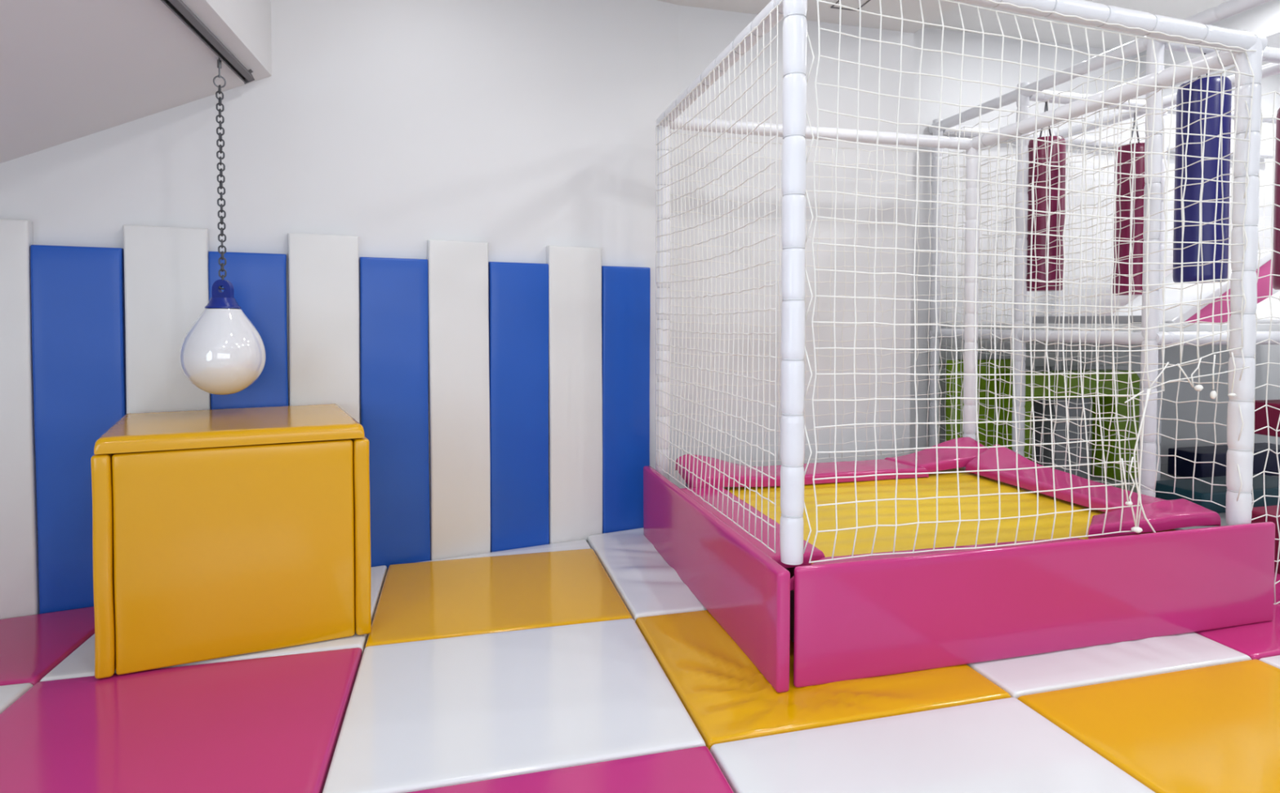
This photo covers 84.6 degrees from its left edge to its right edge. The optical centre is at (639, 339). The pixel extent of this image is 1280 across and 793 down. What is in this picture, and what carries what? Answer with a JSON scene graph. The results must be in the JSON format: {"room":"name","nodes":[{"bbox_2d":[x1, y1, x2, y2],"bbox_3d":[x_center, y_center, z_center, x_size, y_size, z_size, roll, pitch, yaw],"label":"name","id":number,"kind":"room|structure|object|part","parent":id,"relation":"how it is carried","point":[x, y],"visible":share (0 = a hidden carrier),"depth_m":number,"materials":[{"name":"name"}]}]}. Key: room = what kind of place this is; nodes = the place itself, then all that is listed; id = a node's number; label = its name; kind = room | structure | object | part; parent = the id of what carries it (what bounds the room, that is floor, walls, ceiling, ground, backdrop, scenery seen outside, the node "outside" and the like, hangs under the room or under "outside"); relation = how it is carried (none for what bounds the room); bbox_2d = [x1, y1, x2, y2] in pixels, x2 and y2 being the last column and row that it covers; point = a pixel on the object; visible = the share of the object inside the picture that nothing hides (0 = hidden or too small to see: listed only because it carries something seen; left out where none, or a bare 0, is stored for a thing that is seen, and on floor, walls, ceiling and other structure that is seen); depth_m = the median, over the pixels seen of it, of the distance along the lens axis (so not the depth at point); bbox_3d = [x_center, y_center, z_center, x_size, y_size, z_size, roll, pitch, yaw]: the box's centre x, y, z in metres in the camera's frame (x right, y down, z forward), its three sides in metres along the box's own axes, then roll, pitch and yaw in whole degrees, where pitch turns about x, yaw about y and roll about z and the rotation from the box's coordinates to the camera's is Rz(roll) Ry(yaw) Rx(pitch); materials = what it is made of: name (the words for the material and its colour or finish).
{"room":"indoor playground","nodes":[
{"label":"indoor playground","id":0,"kind":"room"},
{"bbox_2d":[0,0,677,486],"bbox_3d":[-1.699,-0.657,3.709,4.254,3.820,0.120,-1,2,-26],"label":"wall","id":1,"kind":"structure","parent":0,"point":[521,128],"depth_m":3.85,"materials":[{"name":"white paint"}]},
{"bbox_2d":[0,218,39,619],"bbox_3d":[-2.862,0.366,3.075,0.342,1.788,0.060,-1,2,-26],"label":"pad","id":2,"kind":"object","parent":1,"relation":"attached to","point":[19,544],"visible":0.81,"depth_m":3.10,"materials":[{"name":"white leather"}]},
{"bbox_2d":[30,244,126,613],"bbox_3d":[-2.556,0.416,3.224,0.337,1.680,0.060,-1,2,-26],"label":"pad","id":3,"kind":"object","parent":1,"relation":"attached to","point":[78,339],"visible":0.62,"depth_m":3.19,"materials":[{"name":"blue leather"}]},
{"bbox_2d":[0,0,271,163],"bbox_3d":[-2.346,-1.198,1.654,1.893,1.791,3.477,0,2,-14],"label":"sloped ceiling","id":4,"kind":"structure","parent":1,"relation":"attached to","point":[70,70],"depth_m":2.84,"materials":[{"name":"white paint"}]},
{"bbox_2d":[122,225,211,413],"bbox_3d":[-2.251,0.358,3.368,0.341,1.788,0.061,-1,2,-26],"label":"pad","id":5,"kind":"object","parent":1,"relation":"attached to","point":[166,283],"visible":0.41,"depth_m":3.32,"materials":[{"name":"white leather"}]},
{"bbox_2d":[160,0,254,84],"bbox_3d":[-1.623,-1.238,2.138,0.062,0.064,2.606,0,2,-12],"label":"ceiling track","id":6,"kind":"object","parent":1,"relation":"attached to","point":[178,7],"visible":1,"depth_m":2.90,"materials":[{"name":"grey metal"}]},
{"bbox_2d":[179,57,266,395],"bbox_3d":[-1.872,-0.505,3.150,0.334,1.510,0.334,0,2,-14],"label":"ball","id":7,"kind":"object","parent":6,"relation":"hanging from","point":[222,353],"visible":0.99,"depth_m":3.08,"materials":[{"name":"white plastic"}]},
{"bbox_2d":[208,251,288,409],"bbox_3d":[-1.944,0.408,3.517,0.342,1.680,0.060,-1,2,-26],"label":"pad","id":8,"kind":"object","parent":1,"relation":"attached to","point":[258,280],"visible":0.34,"depth_m":3.51,"materials":[{"name":"blue leather"}]},
{"bbox_2d":[288,232,359,423],"bbox_3d":[-1.637,0.350,3.663,0.337,1.788,0.060,-1,2,-26],"label":"pad","id":9,"kind":"object","parent":1,"relation":"attached to","point":[323,269],"visible":0.59,"depth_m":3.63,"materials":[{"name":"white leather"}]},
{"bbox_2d":[359,257,430,569],"bbox_3d":[-1.326,0.400,3.814,0.350,1.680,0.060,-1,2,-26],"label":"pad","id":10,"kind":"object","parent":1,"relation":"attached to","point":[394,362],"visible":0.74,"depth_m":3.79,"materials":[{"name":"blue leather"}]},
{"bbox_2d":[426,240,490,560],"bbox_3d":[-1.016,0.342,3.961,0.336,1.788,0.060,-1,2,-26],"label":"pad","id":11,"kind":"object","parent":1,"relation":"attached to","point":[459,385],"visible":0.86,"depth_m":3.93,"materials":[{"name":"white leather"}]},
{"bbox_2d":[488,262,549,552],"bbox_3d":[-0.705,0.393,4.111,0.353,1.680,0.060,-1,2,-26],"label":"pad","id":12,"kind":"object","parent":1,"relation":"attached to","point":[518,292],"visible":0.85,"depth_m":4.08,"materials":[{"name":"blue leather"}]},
{"bbox_2d":[546,245,602,544],"bbox_3d":[-0.392,0.335,4.260,0.343,1.788,0.060,-1,2,-26],"label":"pad","id":13,"kind":"object","parent":1,"relation":"attached to","point":[575,273],"visible":0.84,"depth_m":4.23,"materials":[{"name":"white leather"}]},
{"bbox_2d":[601,266,650,533],"bbox_3d":[-0.090,0.385,4.406,0.329,1.680,0.060,-1,2,-26],"label":"pad","id":14,"kind":"object","parent":1,"relation":"attached to","point":[625,291],"visible":0.78,"depth_m":4.37,"materials":[{"name":"blue leather"}]},
{"bbox_2d":[677,4,913,488],"bbox_3d":[1.076,-0.687,4.854,1.750,3.820,0.130,0,2,-14],"label":"wall","id":15,"kind":"structure","parent":0,"point":[703,33],"depth_m":4.82,"materials":[{"name":"white paint"}]},
{"bbox_2d":[657,0,959,33],"bbox_3d":[-0.152,-2.326,0.778,6.120,0.530,9.100,0,2,-14],"label":"ceiling","id":16,"kind":"structure","parent":0,"point":[911,10],"depth_m":4.61,"materials":[{"name":"white paint"}]},
{"bbox_2d":[830,0,870,11],"bbox_3d":[1.354,-2.155,4.491,0.190,0.006,0.202,0,2,-14],"label":"ceiling hatch","id":17,"kind":"object","parent":16,"relation":"attached to","point":[867,2],"visible":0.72,"depth_m":4.57,"materials":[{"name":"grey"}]},
{"bbox_2d":[386,463,1279,571],"bbox_3d":[2.406,1.361,1.527,11.400,0.100,9.100,0,2,-14],"label":"floor","id":18,"kind":"structure","parent":0,"point":[1164,468],"depth_m":5.95,"materials":[{"name":"grey"}]},
{"bbox_2d":[0,683,33,714],"bbox_3d":[-2.617,1.282,1.955,1.109,0.067,0.951,0,2,-14],"label":"floor mat","id":19,"kind":"object","parent":18,"relation":"on","point":[10,694],"visible":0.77,"depth_m":2.47,"materials":[{"name":"white leather"}]},
{"bbox_2d":[0,606,94,686],"bbox_3d":[-2.829,1.261,2.788,1.109,0.067,0.753,0,2,-14],"label":"floor mat","id":20,"kind":"object","parent":18,"relation":"on","point":[31,646],"visible":0.73,"depth_m":2.86,"materials":[{"name":"pink leather"}]},
{"bbox_2d":[0,648,362,792],"bbox_3d":[-1.535,1.275,2.231,1.108,0.067,0.951,0,2,-14],"label":"floor mat","id":21,"kind":"object","parent":18,"relation":"on","point":[268,725],"visible":0.97,"depth_m":2.24,"materials":[{"name":"pink leather"}]},
{"bbox_2d":[40,565,386,681],"bbox_3d":[-1.775,1.250,3.172,1.108,0.068,0.977,0,2,-14],"label":"floor mat","id":22,"kind":"object","parent":18,"relation":"on","point":[81,663],"visible":0.23,"depth_m":2.78,"materials":[{"name":"white leather"}]},
{"bbox_2d":[90,404,371,679],"bbox_3d":[-1.745,0.779,3.068,1.002,0.882,0.847,-1,2,-26],"label":"foam box","id":23,"kind":"object","parent":22,"relation":"on","point":[219,533],"visible":1,"depth_m":2.72,"materials":[{"name":"yellow leather"}]},
{"bbox_2d":[364,548,632,648],"bbox_3d":[-0.690,1.244,3.446,1.114,0.067,0.973,0,2,-14],"label":"floor mat","id":24,"kind":"object","parent":18,"relation":"on","point":[418,602],"visible":0.97,"depth_m":3.32,"materials":[{"name":"yellow leather"}]},
{"bbox_2d":[415,539,591,563],"bbox_3d":[-0.840,1.226,4.031,1.114,0.037,0.223,0,2,-14],"label":"floor mat","id":25,"kind":"object","parent":18,"relation":"on","point":[582,544],"visible":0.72,"depth_m":4.05,"materials":[{"name":"white leather"}]},
{"bbox_2d":[322,618,706,792],"bbox_3d":[-0.451,1.268,2.507,1.114,0.067,0.951,0,2,-14],"label":"floor mat","id":26,"kind":"object","parent":18,"relation":"on","point":[428,714],"visible":0.95,"depth_m":2.36,"materials":[{"name":"white leather"}]},
{"bbox_2d":[405,746,733,792],"bbox_3d":[-0.211,1.292,1.569,1.114,0.068,0.970,0,2,-14],"label":"floor mat","id":27,"kind":"object","parent":18,"relation":"on","point":[693,770],"visible":1,"depth_m":2.00,"materials":[{"name":"pink leather"}]},
{"bbox_2d":[587,528,706,622],"bbox_3d":[0.292,1.221,3.919,1.007,0.088,1.405,0,2,-14],"label":"floor mat","id":28,"kind":"object","parent":18,"relation":"on","point":[647,586],"visible":0.31,"depth_m":3.57,"materials":[{"name":"white leather"}]},
{"bbox_2d":[643,466,790,693],"bbox_3d":[0.273,0.998,3.354,0.055,0.431,1.870,0,2,-14],"label":"barrier","id":29,"kind":"object","parent":28,"relation":"on","point":[744,590],"visible":1,"depth_m":2.92,"materials":[{"name":"pink leather"}]},
{"bbox_2d":[635,610,1011,751],"bbox_3d":[0.642,1.252,2.785,1.125,0.084,0.951,0,2,-14],"label":"floor mat","id":30,"kind":"object","parent":18,"relation":"on","point":[726,698],"visible":0.41,"depth_m":2.48,"materials":[{"name":"yellow leather"}]},
{"bbox_2d":[685,466,1182,642],"bbox_3d":[1.398,1.018,3.671,1.930,0.372,1.570,0,2,-14],"label":"trampoline","id":31,"kind":"object","parent":30,"relation":"on","point":[948,508],"visible":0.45,"depth_m":3.41,"materials":[{"name":"yellow fabric"}]},
{"bbox_2d":[680,486,825,568],"bbox_3d":[0.464,0.841,3.258,0.262,0.066,1.160,0,2,-14],"label":"pad","id":32,"kind":"object","parent":31,"relation":"on","point":[817,554],"visible":0.52,"depth_m":3.13,"materials":[{"name":"pink leather"}]},
{"bbox_2d":[675,454,928,488],"bbox_3d":[0.967,0.753,4.153,1.485,0.164,0.330,0,2,-14],"label":"pad","id":33,"kind":"object","parent":31,"relation":"on","point":[864,468],"visible":0.65,"depth_m":4.07,"materials":[{"name":"pink leather"}]},
{"bbox_2d":[790,537,1081,591],"bbox_3d":[1.219,0.872,2.780,1.475,0.066,0.180,0,2,-14],"label":"pad","id":34,"kind":"object","parent":31,"relation":"on","point":[881,557],"visible":0.26,"depth_m":2.78,"materials":[{"name":"pink leather"}]},
{"bbox_2d":[884,437,988,472],"bbox_3d":[1.901,0.731,4.424,0.660,0.172,0.305,0,2,-14],"label":"pad","id":35,"kind":"object","parent":31,"relation":"on","point":[926,458],"visible":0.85,"depth_m":4.39,"materials":[{"name":"pink leather"}]},
{"bbox_2d":[964,444,1165,512],"bbox_3d":[2.260,0.749,3.755,0.265,0.166,1.280,0,2,-14],"label":"pad","id":36,"kind":"object","parent":31,"relation":"on","point":[1006,457],"visible":0.69,"depth_m":3.79,"materials":[{"name":"pink leather"}]},
{"bbox_2d":[1088,498,1221,538],"bbox_3d":[2.189,0.788,3.093,0.720,0.103,0.170,0,2,-14],"label":"pad","id":37,"kind":"object","parent":31,"relation":"on","point":[1163,515],"visible":0.97,"depth_m":3.06,"materials":[{"name":"pink leather"}]},
{"bbox_2d":[793,521,1275,688],"bbox_3d":[1.645,1.011,2.771,2.267,0.435,0.032,0,2,-14],"label":"barrier","id":38,"kind":"object","parent":30,"relation":"on","point":[866,619],"visible":1,"depth_m":2.71,"materials":[{"name":"pink leather"}]},
{"bbox_2d":[710,697,1155,792],"bbox_3d":[0.881,1.285,1.847,1.125,0.068,0.970,0,2,-14],"label":"floor mat","id":39,"kind":"object","parent":18,"relation":"on","point":[998,746],"visible":0.97,"depth_m":2.09,"materials":[{"name":"white leather"}]},
{"bbox_2d":[945,359,1012,448],"bbox_3d":[2.905,0.680,5.951,0.682,1.030,0.104,0,2,-14],"label":"foam mat","id":40,"kind":"object","parent":18,"relation":"on","point":[982,437],"visible":0.22,"depth_m":5.88,"materials":[{"name":"green plastic"}]},
{"bbox_2d":[1033,398,1088,479],"bbox_3d":[3.644,0.826,6.092,0.344,0.732,0.243,0,2,-14],"label":"foam block","id":41,"kind":"object","parent":18,"relation":"on","point":[1038,407],"visible":0.41,"depth_m":5.99,"materials":[{"name":"grey plastic"}]},
{"bbox_2d":[997,368,1139,480],"bbox_3d":[3.635,0.729,5.963,1.260,0.930,0.220,0,2,-14],"label":"arch","id":42,"kind":"object","parent":18,"relation":"on","point":[1038,380],"visible":0.39,"depth_m":5.95,"materials":[{"name":"green plastic"}]},
{"bbox_2d":[928,0,1279,497],"bbox_3d":[4.661,-0.292,4.841,3.777,3.030,3.294,0,2,-14],"label":"climbing frame","id":43,"kind":"object","parent":18,"relation":"on","point":[1229,8],"visible":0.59,"depth_m":4.85,"materials":[{"name":"white plastic"}]},
{"bbox_3d":[2.486,-0.320,5.911,0.085,3.030,0.085,0,2,-14],"label":"post","id":44,"kind":"part","parent":43,"relation":"part of","materials":[{"name":"white plastic"}]},
{"bbox_3d":[2.713,-0.296,5.020,0.085,3.030,0.085,0,2,-14],"label":"post","id":45,"kind":"part","parent":43,"relation":"part of","materials":[{"name":"white plastic"}]},
{"bbox_3d":[2.716,-0.031,5.013,0.085,0.082,1.932,0,2,-14],"label":"deck rail","id":46,"kind":"part","parent":43,"relation":"part of","materials":[{"name":"white plastic"}]},
{"bbox_2d":[1026,102,1066,291],"bbox_3d":[2.906,-1.033,5.050,0.251,1.361,0.251,0,2,-14],"label":"bag","id":47,"kind":"object","parent":43,"relation":"hanging from","point":[1041,221],"visible":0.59,"depth_m":4.95,"materials":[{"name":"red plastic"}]},
{"bbox_3d":[3.687,-0.298,6.218,0.084,2.970,0.084,0,2,-14],"label":"post","id":48,"kind":"part","parent":43,"relation":"part of","materials":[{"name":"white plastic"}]},
{"bbox_3d":[2.875,-1.734,4.347,0.086,0.082,3.292,0,2,-14],"label":"rail","id":49,"kind":"part","parent":43,"relation":"part of","materials":[{"name":"white plastic"}]},
{"bbox_3d":[4.317,-1.777,6.340,3.681,0.082,0.085,0,2,-14],"label":"rail","id":50,"kind":"part","parent":43,"relation":"part of","materials":[{"name":"white plastic"}]},
{"bbox_2d":[1112,111,1145,295],"bbox_3d":[3.727,-1.030,5.311,0.252,1.381,0.251,0,2,-14],"label":"bag","id":51,"kind":"object","parent":43,"relation":"hanging from","point":[1124,249],"visible":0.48,"depth_m":5.24,"materials":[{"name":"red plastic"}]},
{"bbox_3d":[2.955,-0.272,4.071,0.086,3.030,0.085,0,2,-14],"label":"post","id":52,"kind":"part","parent":43,"relation":"part of","materials":[{"name":"white plastic"}]},
{"bbox_3d":[4.544,-1.753,5.448,3.682,0.082,0.086,0,2,-14],"label":"rail","id":53,"kind":"part","parent":43,"relation":"part of","materials":[{"name":"white plastic"}]},
{"bbox_3d":[3.914,-0.275,5.326,0.085,2.970,0.084,0,2,-14],"label":"post","id":54,"kind":"part","parent":43,"relation":"part of","materials":[{"name":"white plastic"}]},
{"bbox_3d":[3.941,-1.751,4.980,0.085,0.082,2.592,0,2,-14],"label":"rail","id":55,"kind":"part","parent":43,"relation":"part of","materials":[{"name":"white plastic"}]},
{"bbox_2d":[1112,248,1272,323],"bbox_3d":[4.639,-0.427,5.972,1.080,0.651,0.630,0,2,-14],"label":"slide","id":56,"kind":"object","parent":43,"relation":"on","point":[1172,315],"visible":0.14,"depth_m":5.76,"materials":[{"name":"pink plastic"}]},
{"bbox_3d":[4.690,-0.417,5.985,0.950,0.540,0.600,0,2,-14],"label":"panel","id":57,"kind":"part","parent":56,"relation":"part of","materials":[{"name":"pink plastic"}]},
{"bbox_2d":[1172,53,1231,284],"bbox_3d":[3.308,-1.014,4.141,0.257,1.351,0.258,0,2,-14],"label":"bag","id":58,"kind":"object","parent":43,"relation":"hanging from","point":[1191,233],"visible":0.64,"depth_m":4.04,"materials":[{"name":"blue plastic"}]},
{"bbox_3d":[4.768,-0.018,4.519,3.731,0.082,0.085,0,2,-14],"label":"deck rail","id":59,"kind":"part","parent":43,"relation":"part of","materials":[{"name":"white plastic"}]},
{"bbox_3d":[4.787,-1.728,4.500,3.681,0.082,0.085,0,2,-14],"label":"rail","id":60,"kind":"part","parent":43,"relation":"part of","materials":[{"name":"white plastic"}]},
{"bbox_2d":[1256,290,1279,324],"bbox_3d":[4.830,-0.303,5.069,0.860,0.435,0.480,0,2,-14],"label":"ramp","id":61,"kind":"object","parent":43,"relation":"on","point":[1263,309],"visible":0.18,"depth_m":5.08,"materials":[{"name":"white plastic"}]},
{"bbox_2d":[1272,107,1279,289],"bbox_3d":[4.099,-1.005,4.343,0.272,1.381,0.271,0,2,-14],"label":"bag","id":62,"kind":"object","parent":43,"relation":"hanging from","point":[1276,256],"visible":0.98,"depth_m":4.38,"materials":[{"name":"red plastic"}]},
{"bbox_2d":[966,632,1251,698],"bbox_3d":[1.732,1.250,3.063,1.109,0.075,0.951,0,2,-14],"label":"floor mat","id":63,"kind":"object","parent":18,"relation":"on","point":[1018,677],"visible":0.2,"depth_m":2.68,"materials":[{"name":"white leather"}]},
{"bbox_2d":[1017,659,1279,792],"bbox_3d":[1.971,1.278,2.125,1.109,0.067,0.970,0,2,-14],"label":"floor mat","id":64,"kind":"object","parent":18,"relation":"on","point":[1215,729],"visible":0.97,"depth_m":2.27,"materials":[{"name":"yellow leather"}]},
{"bbox_2d":[1155,474,1279,513],"bbox_3d":[4.402,1.139,5.231,1.100,0.153,0.402,0,2,-14],"label":"foam block","id":65,"kind":"object","parent":18,"relation":"on","point":[1184,487],"visible":0.58,"depth_m":5.07,"materials":[{"name":"teal plastic"}]},
{"bbox_2d":[1167,443,1279,478],"bbox_3d":[5.259,1.072,6.222,1.149,0.234,0.302,0,2,-14],"label":"foam block","id":66,"kind":"object","parent":18,"relation":"on","point":[1184,468],"visible":0.62,"depth_m":6.09,"materials":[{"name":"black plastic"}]},
{"bbox_2d":[1195,573,1279,660],"bbox_3d":[2.813,1.245,3.338,1.107,0.069,0.951,0,2,-14],"label":"floor mat","id":67,"kind":"object","parent":18,"relation":"on","point":[1258,641],"visible":0.06,"depth_m":2.91,"materials":[{"name":"pink leather"}]},
{"bbox_2d":[655,0,1279,604],"bbox_3d":[1.786,-0.108,3.694,3.075,2.638,1.799,0,2,-14],"label":"cage","id":68,"kind":"object","parent":67,"relation":"on","point":[1244,50],"visible":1,"depth_m":2.92,"materials":[{"name":"white fabric"}]},
{"bbox_3d":[0.135,-0.224,4.153,0.087,2.130,0.088,0,2,-14],"label":"post","id":69,"kind":"part","parent":68,"relation":"part of","materials":[{"name":"white plastic"}]},
{"bbox_3d":[0.341,-1.257,3.321,0.079,0.076,1.699,0,2,-14],"label":"rail","id":70,"kind":"part","parent":68,"relation":"part of","materials":[{"name":"white plastic"}]},
{"bbox_3d":[0.550,-0.291,2.522,0.088,2.190,0.088,0,2,-14],"label":"post","id":71,"kind":"part","parent":68,"relation":"part of","materials":[{"name":"white plastic"}]},
{"bbox_3d":[1.169,-1.285,4.389,2.136,0.076,0.079,0,2,-14],"label":"rail","id":72,"kind":"part","parent":68,"relation":"part of","materials":[{"name":"white plastic"}]},
{"bbox_3d":[2.203,-0.238,4.680,0.087,2.130,0.087,0,2,-14],"label":"post","id":73,"kind":"part","parent":68,"relation":"part of","materials":[{"name":"white plastic"}]},
{"bbox_3d":[2.411,-1.271,3.838,0.088,0.085,1.682,0,2,-14],"label":"rail","id":74,"kind":"part","parent":68,"relation":"part of","materials":[{"name":"white plastic"}]},
{"bbox_3d":[1.597,-1.312,2.763,2.203,0.182,0.088,0,2,-14],"label":"rail","id":75,"kind":"part","parent":68,"relation":"part of","materials":[{"name":"white plastic"}]},
{"bbox_3d":[2.270,0.452,2.924,0.672,0.797,0.007,0,2,-14],"label":"cord","id":76,"kind":"part","parent":68,"relation":"part of","materials":[{"name":"white fabric"}]},
{"bbox_3d":[2.618,-0.235,3.051,0.091,2.090,0.091,0,2,-14],"label":"post","id":77,"kind":"part","parent":68,"relation":"part of","materials":[{"name":"white plastic"}]},
{"bbox_2d":[1251,505,1279,574],"bbox_3d":[3.640,1.086,3.805,0.682,0.332,0.283,0,2,-14],"label":"foam block","id":78,"kind":"object","parent":18,"relation":"on","point":[1256,512],"visible":0.09,"depth_m":3.73,"materials":[{"name":"pink leather"}]},
{"bbox_2d":[1254,400,1279,437],"bbox_3d":[4.259,0.508,4.516,0.522,0.211,0.380,0,2,-14],"label":"foam block","id":79,"kind":"object","parent":18,"relation":"on","point":[1260,418],"visible":0.55,"depth_m":4.50,"materials":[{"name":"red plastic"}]},
{"bbox_2d":[1258,655,1279,669],"bbox_3d":[3.053,1.270,2.400,1.107,0.068,0.970,0,2,-14],"label":"floor mat","id":80,"kind":"object","parent":18,"relation":"on","point":[1274,661],"visible":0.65,"depth_m":2.71,"materials":[{"name":"white leather"}]},
{"bbox_2d":[909,27,1279,468],"bbox_3d":[4.185,-0.730,6.478,5.080,3.820,0.120,0,2,-14],"label":"wall","id":81,"kind":"structure","parent":0,"point":[953,40],"depth_m":6.19,"materials":[{"name":"white paint"}]},
{"bbox_2d":[1025,342,1128,367],"bbox_3d":[3.892,0.114,6.292,1.150,0.247,0.063,0,2,-14],"label":"board","id":82,"kind":"object","parent":81,"relation":"attached to","point":[1038,362],"visible":0.39,"depth_m":6.26,"materials":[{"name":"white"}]},
{"bbox_2d":[1138,0,1279,86],"bbox_3d":[5.500,-2.434,3.765,0.450,0.270,5.700,0,2,-14],"label":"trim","id":83,"kind":"structure","parent":81,"relation":"attached to","point":[1264,20],"depth_m":5.57,"materials":[{"name":"white paint"}]},
{"bbox_2d":[924,0,1269,65],"bbox_3d":[5.372,-2.578,2.180,5.280,0.100,9.100,0,2,-14],"label":"ceiling","id":84,"kind":"structure","parent":0,"point":[1179,9],"depth_m":5.79,"materials":[{"name":"white paint"}]}
]}

